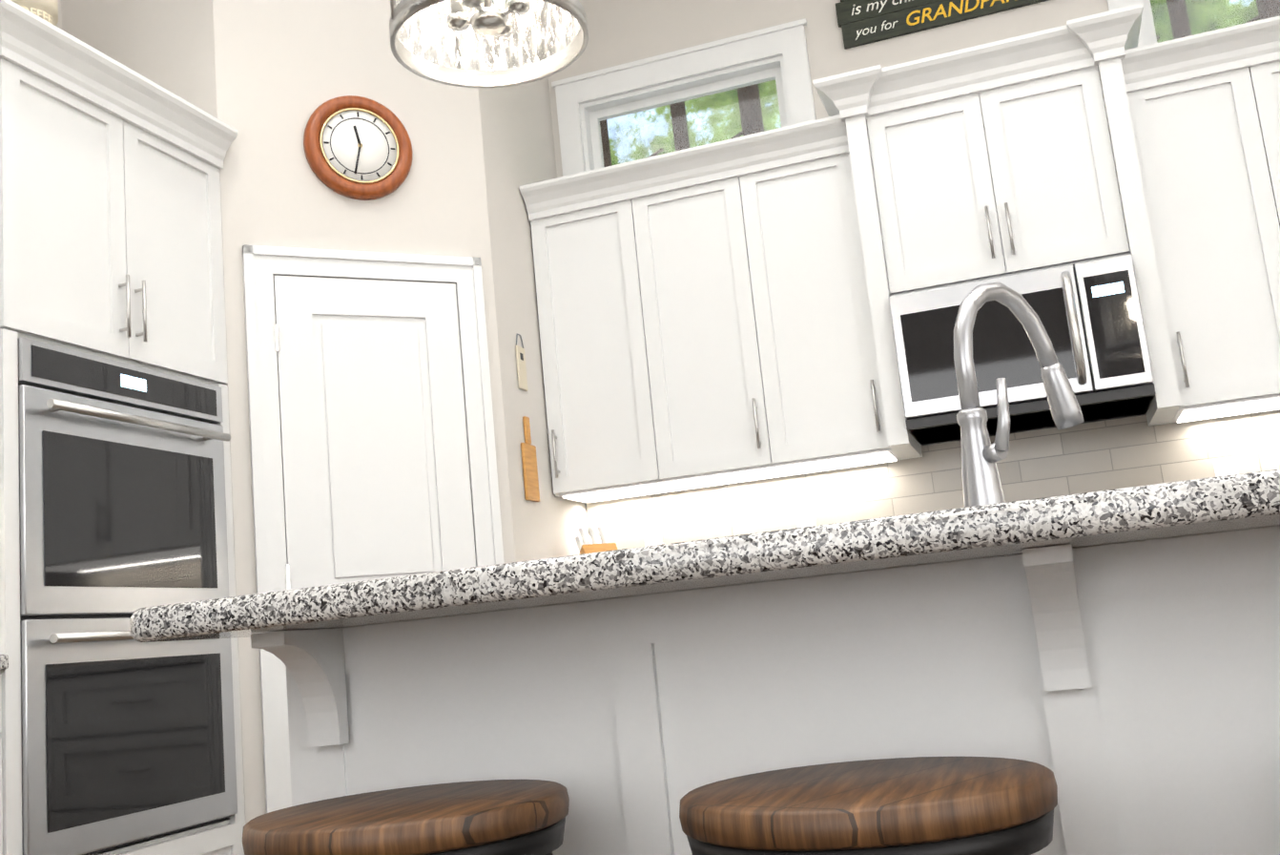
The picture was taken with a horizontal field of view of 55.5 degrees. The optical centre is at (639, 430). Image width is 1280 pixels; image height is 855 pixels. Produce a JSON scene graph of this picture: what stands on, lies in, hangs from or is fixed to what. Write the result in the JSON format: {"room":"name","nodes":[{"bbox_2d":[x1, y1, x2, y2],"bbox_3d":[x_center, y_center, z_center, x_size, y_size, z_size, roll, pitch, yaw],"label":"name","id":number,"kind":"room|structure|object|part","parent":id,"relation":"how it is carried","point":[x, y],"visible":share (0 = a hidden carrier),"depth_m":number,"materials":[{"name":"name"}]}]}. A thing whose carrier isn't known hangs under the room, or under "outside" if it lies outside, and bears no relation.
{"room":"kitchen","nodes":[
{"label":"kitchen","id":0,"kind":"room"},
{"bbox_2d":[55,0,61,29],"bbox_3d":[-2.608,-0.451,2.150,0.120,3.720,7.020,-9,-10,18],"label":"wall","id":1,"kind":"structure","parent":0,"point":[59,24],"depth_m":4.24,"materials":[{"name":"white paint"}]},
{"bbox_2d":[0,38,227,415],"bbox_3d":[-1.761,-0.513,3.566,0.627,0.755,0.865,-9,-10,18],"label":"upper cabinet","id":2,"kind":"object","parent":1,"relation":"attached to","point":[111,238],"depth_m":3.39,"materials":[{"name":"white wood"}]},
{"bbox_2d":[10,0,58,25],"bbox_3d":[-1.797,-1.087,3.515,0.235,0.360,0.188,-9,-10,18],"label":"tin","id":3,"kind":"object","parent":2,"relation":"on","point":[47,10],"visible":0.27,"depth_m":3.48,"materials":[{"name":"beige metal"}]},
{"bbox_3d":[-2.103,-1.054,2.639,0.704,0.117,2.966,-9,-10,18],"label":"cab crown","id":4,"kind":"part","parent":2,"relation":"part of","materials":[{"name":"white wood"}]},
{"bbox_2d":[17,336,237,854],"bbox_3d":[-1.604,0.483,3.375,0.639,1.285,0.773,-9,-10,18],"label":"double oven","id":5,"kind":"object","parent":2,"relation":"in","point":[128,737],"visible":0.79,"depth_m":3.21,"materials":[{"name":"grey metal"}]},
{"bbox_2d":[61,0,588,824],"bbox_3d":[-1.080,-0.201,4.480,1.270,3.720,1.360,-9,-10,18],"label":"wall","id":6,"kind":"structure","parent":0,"point":[265,78],"depth_m":4.18,"materials":[{"name":"white paint"}]},
{"bbox_2d":[303,95,412,200],"bbox_3d":[-0.955,-0.969,4.146,0.370,0.370,0.040,-1,-11,-27],"label":"round clock","id":7,"kind":"object","parent":6,"relation":"attached to","point":[356,147],"visible":1,"depth_m":4.13,"materials":[{"name":"brown wood"}]},
{"bbox_2d":[242,244,504,812],"bbox_3d":[-0.840,0.467,3.904,0.626,2.170,0.607,-9,-10,18],"label":"pantry door","id":8,"kind":"structure","parent":6,"relation":"in","point":[384,445],"depth_m":3.98,"materials":[{"name":"white wood"}]},
{"bbox_2d":[515,332,527,391],"bbox_3d":[-0.430,-0.250,4.407,0.009,0.207,0.070,-9,-10,18],"label":"plaque","id":9,"kind":"object","parent":6,"relation":"attached to","point":[521,368],"visible":0.98,"depth_m":4.39,"materials":[{"name":"beige wood"}]},
{"bbox_2d":[520,415,539,501],"bbox_3d":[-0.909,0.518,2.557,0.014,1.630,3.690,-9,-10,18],"label":"board","id":10,"kind":"object","parent":6,"relation":"attached to","point":[530,472],"visible":0.98,"depth_m":4.33,"materials":[{"name":"brown wood"}]},
{"bbox_2d":[575,525,617,554],"bbox_3d":[-0.142,0.501,4.450,0.130,0.319,0.250,-1,-11,-23],"label":"knife block","id":11,"kind":"object","parent":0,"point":[589,547],"visible":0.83,"depth_m":4.49,"materials":[{"name":"brown wood"}]},
{"bbox_2d":[541,0,1108,177],"bbox_3d":[2.831,-0.666,3.989,6.530,3.720,0.120,-9,-10,18],"label":"wall","id":12,"kind":"structure","parent":0,"point":[622,31],"depth_m":4.87,"materials":[{"name":"white paint"}]},
{"bbox_2d":[526,189,660,506],"bbox_3d":[-0.095,-0.309,4.693,0.475,1.095,0.348,-9,-10,18],"label":"upper cabinet","id":13,"kind":"object","parent":12,"relation":"attached to","point":[590,428],"depth_m":4.56,"materials":[{"name":"white wood"}]},
{"bbox_2d":[643,529,662,545],"bbox_3d":[0.054,0.444,4.714,0.072,0.115,0.004,-9,-10,18],"label":"electrical outlet plate","id":14,"kind":"object","parent":12,"relation":"attached to","point":[653,537],"depth_m":4.72,"materials":[{"name":"white plastic"}]},
{"bbox_2d":[551,18,816,176],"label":"window","id":15,"kind":"structure","parent":12,"relation":"in","point":[786,67],"depth_m":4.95,"materials":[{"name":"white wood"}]},
{"bbox_2d":[611,166,771,495],"bbox_3d":[0.269,-0.365,4.576,0.535,1.095,0.348,-9,-10,18],"label":"upper cabinet","id":16,"kind":"object","parent":12,"relation":"attached to","point":[716,340],"depth_m":4.44,"materials":[{"name":"white wood"}]},
{"bbox_2d":[795,510,815,527],"bbox_3d":[0.620,0.358,4.531,0.072,0.115,0.004,-9,-10,18],"label":"electrical outlet plate","id":17,"kind":"object","parent":12,"relation":"attached to","point":[806,518],"depth_m":4.53,"materials":[{"name":"white plastic"}]},
{"bbox_2d":[718,140,908,479],"bbox_3d":[0.633,-0.420,4.458,0.476,1.095,0.348,-9,-10,18],"label":"upper cabinet","id":18,"kind":"object","parent":12,"relation":"attached to","point":[819,396],"depth_m":4.29,"materials":[{"name":"white wood"}]},
{"bbox_2d":[835,0,1048,49],"bbox_3d":[1.169,-1.730,4.629,0.860,0.378,0.020,-9,-10,18],"label":"sign","id":19,"kind":"object","parent":12,"relation":"attached to","point":[861,22],"visible":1,"depth_m":4.66,"materials":[{"name":"black wood"}]},
{"bbox_2d":[859,52,1134,311],"bbox_3d":[1.245,-0.822,4.274,0.769,0.675,0.403,-9,-10,18],"label":"upper cabinet","id":20,"kind":"object","parent":12,"relation":"attached to","point":[1003,174],"depth_m":4.08,"materials":[{"name":"white wood"}]},
{"bbox_2d":[888,253,1156,445],"bbox_3d":[1.278,-0.255,4.105,0.764,0.450,0.533,-9,-10,18],"label":"microwave","id":21,"kind":"object","parent":20,"relation":"attached to","point":[1089,315],"visible":0.94,"depth_m":3.91,"materials":[{"name":"grey metal"}]},
{"bbox_2d":[1107,0,1279,47],"bbox_3d":[2.229,-1.491,4.289,1.084,0.715,0.138,-9,-10,18],"label":"window","id":22,"kind":"structure","parent":12,"relation":"in","point":[1147,35],"depth_m":4.40,"materials":[{"name":"white"}]},
{"bbox_2d":[1114,60,1279,430],"bbox_3d":[1.918,-0.616,4.044,0.438,1.095,0.348,-9,-10,18],"label":"upper cabinet","id":23,"kind":"object","parent":12,"relation":"attached to","point":[1201,275],"depth_m":3.90,"materials":[{"name":"white wood"}]},
{"bbox_2d":[1213,457,1238,476],"bbox_3d":[1.976,0.151,4.094,0.072,0.115,0.004,-9,-10,18],"label":"electrical outlet plate","id":24,"kind":"object","parent":12,"relation":"attached to","point":[1226,466],"depth_m":4.10,"materials":[{"name":"white plastic"}]},
{"bbox_2d":[1221,44,1279,414],"bbox_3d":[2.426,-0.694,3.880,0.879,1.095,0.348,-9,-10,18],"label":"upper cabinet","id":25,"kind":"object","parent":12,"relation":"attached to","point":[1252,79],"depth_m":3.88,"materials":[{"name":"white wood"}]},
{"bbox_3d":[1.302,0.834,0.629,8.040,0.060,7.020,-9,-10,18],"label":"floor","id":26,"kind":"structure","parent":0,"visible":0},
{"bbox_2d":[0,671,15,854],"bbox_3d":[-1.911,0.974,2.415,0.618,0.878,1.001,-9,-10,18],"label":"base cabinet","id":27,"kind":"object","parent":26,"relation":"on","point":[7,772],"depth_m":2.83,"materials":[{"name":"white wood"}]},
{"bbox_2d":[0,652,11,671],"bbox_3d":[-1.943,0.523,2.488,0.643,0.036,1.001,-9,-10,18],"label":"countertop","id":28,"kind":"structure","parent":27,"relation":"on","point":[5,657],"depth_m":2.85,"materials":[{"name":"white stone"}]},
{"bbox_2d":[15,808,245,854],"bbox_3d":[-1.582,1.327,3.251,0.627,0.405,0.865,-9,-10,18],"label":"base cabinet","id":29,"kind":"object","parent":26,"relation":"on","point":[223,836],"depth_m":3.39,"materials":[{"name":"white wood"}]},
{"bbox_2d":[242,779,569,854],"bbox_3d":[-0.264,0.782,1.494,0.501,0.632,0.501,-9,-10,18],"label":"stool","id":30,"kind":"object","parent":26,"relation":"on","point":[509,816],"visible":1,"depth_m":1.42,"materials":[{"name":"brown wood"}]},
{"bbox_2d":[209,522,1279,854],"bbox_3d":[0.677,0.621,1.797,2.354,0.870,0.923,-9,-10,18],"label":"kitchen island","id":31,"kind":"object","parent":26,"relation":"on","point":[1110,658],"depth_m":1.65,"materials":[{"name":"painted wood"},{"name":"granite"}]},
{"bbox_2d":[129,469,1279,641],"bbox_3d":[0.607,0.165,1.818,2.440,0.045,1.110,-9,-10,18],"label":"island countertop","id":32,"kind":"structure","parent":31,"relation":"on","point":[1249,499],"depth_m":1.41,"materials":[{"name":"white stone"}]},
{"bbox_2d":[953,282,1084,507],"bbox_3d":[0.599,-0.042,1.936,0.200,0.402,0.254,-9,-10,18],"label":"faucet","id":33,"kind":"object","parent":32,"relation":"on","point":[981,454],"visible":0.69,"depth_m":1.87,"materials":[{"name":"silver metal"}]},
{"bbox_2d":[679,756,1057,854],"bbox_3d":[0.273,0.693,1.281,0.500,0.632,0.500,-9,-10,18],"label":"stool","id":34,"kind":"object","parent":26,"relation":"on","point":[953,805],"visible":1,"depth_m":1.19,"materials":[{"name":"brown wood"}]},
{"bbox_3d":[0.941,-2.875,1.264,8.040,0.060,7.020,-9,-10,18],"label":"ceiling","id":35,"kind":"structure","parent":0,"visible":0},
{"bbox_2d":[389,0,588,88],"bbox_3d":[-0.363,-1.601,2.400,0.364,1.806,0.364,-9,-10,18],"label":"pendant light","id":36,"kind":"object","parent":35,"relation":"hanging from","point":[487,20],"visible":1,"depth_m":2.36,"materials":[{"name":"silver metal"}]},
{"label":"outside","id":37,"kind":"structure","parent":0,"visible":0},
{"bbox_2d":[1150,0,1279,42],"bbox_3d":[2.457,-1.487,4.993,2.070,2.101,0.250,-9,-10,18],"label":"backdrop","id":38,"kind":"structure","parent":37,"point":[1196,21],"depth_m":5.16,"materials":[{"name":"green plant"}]}
]}

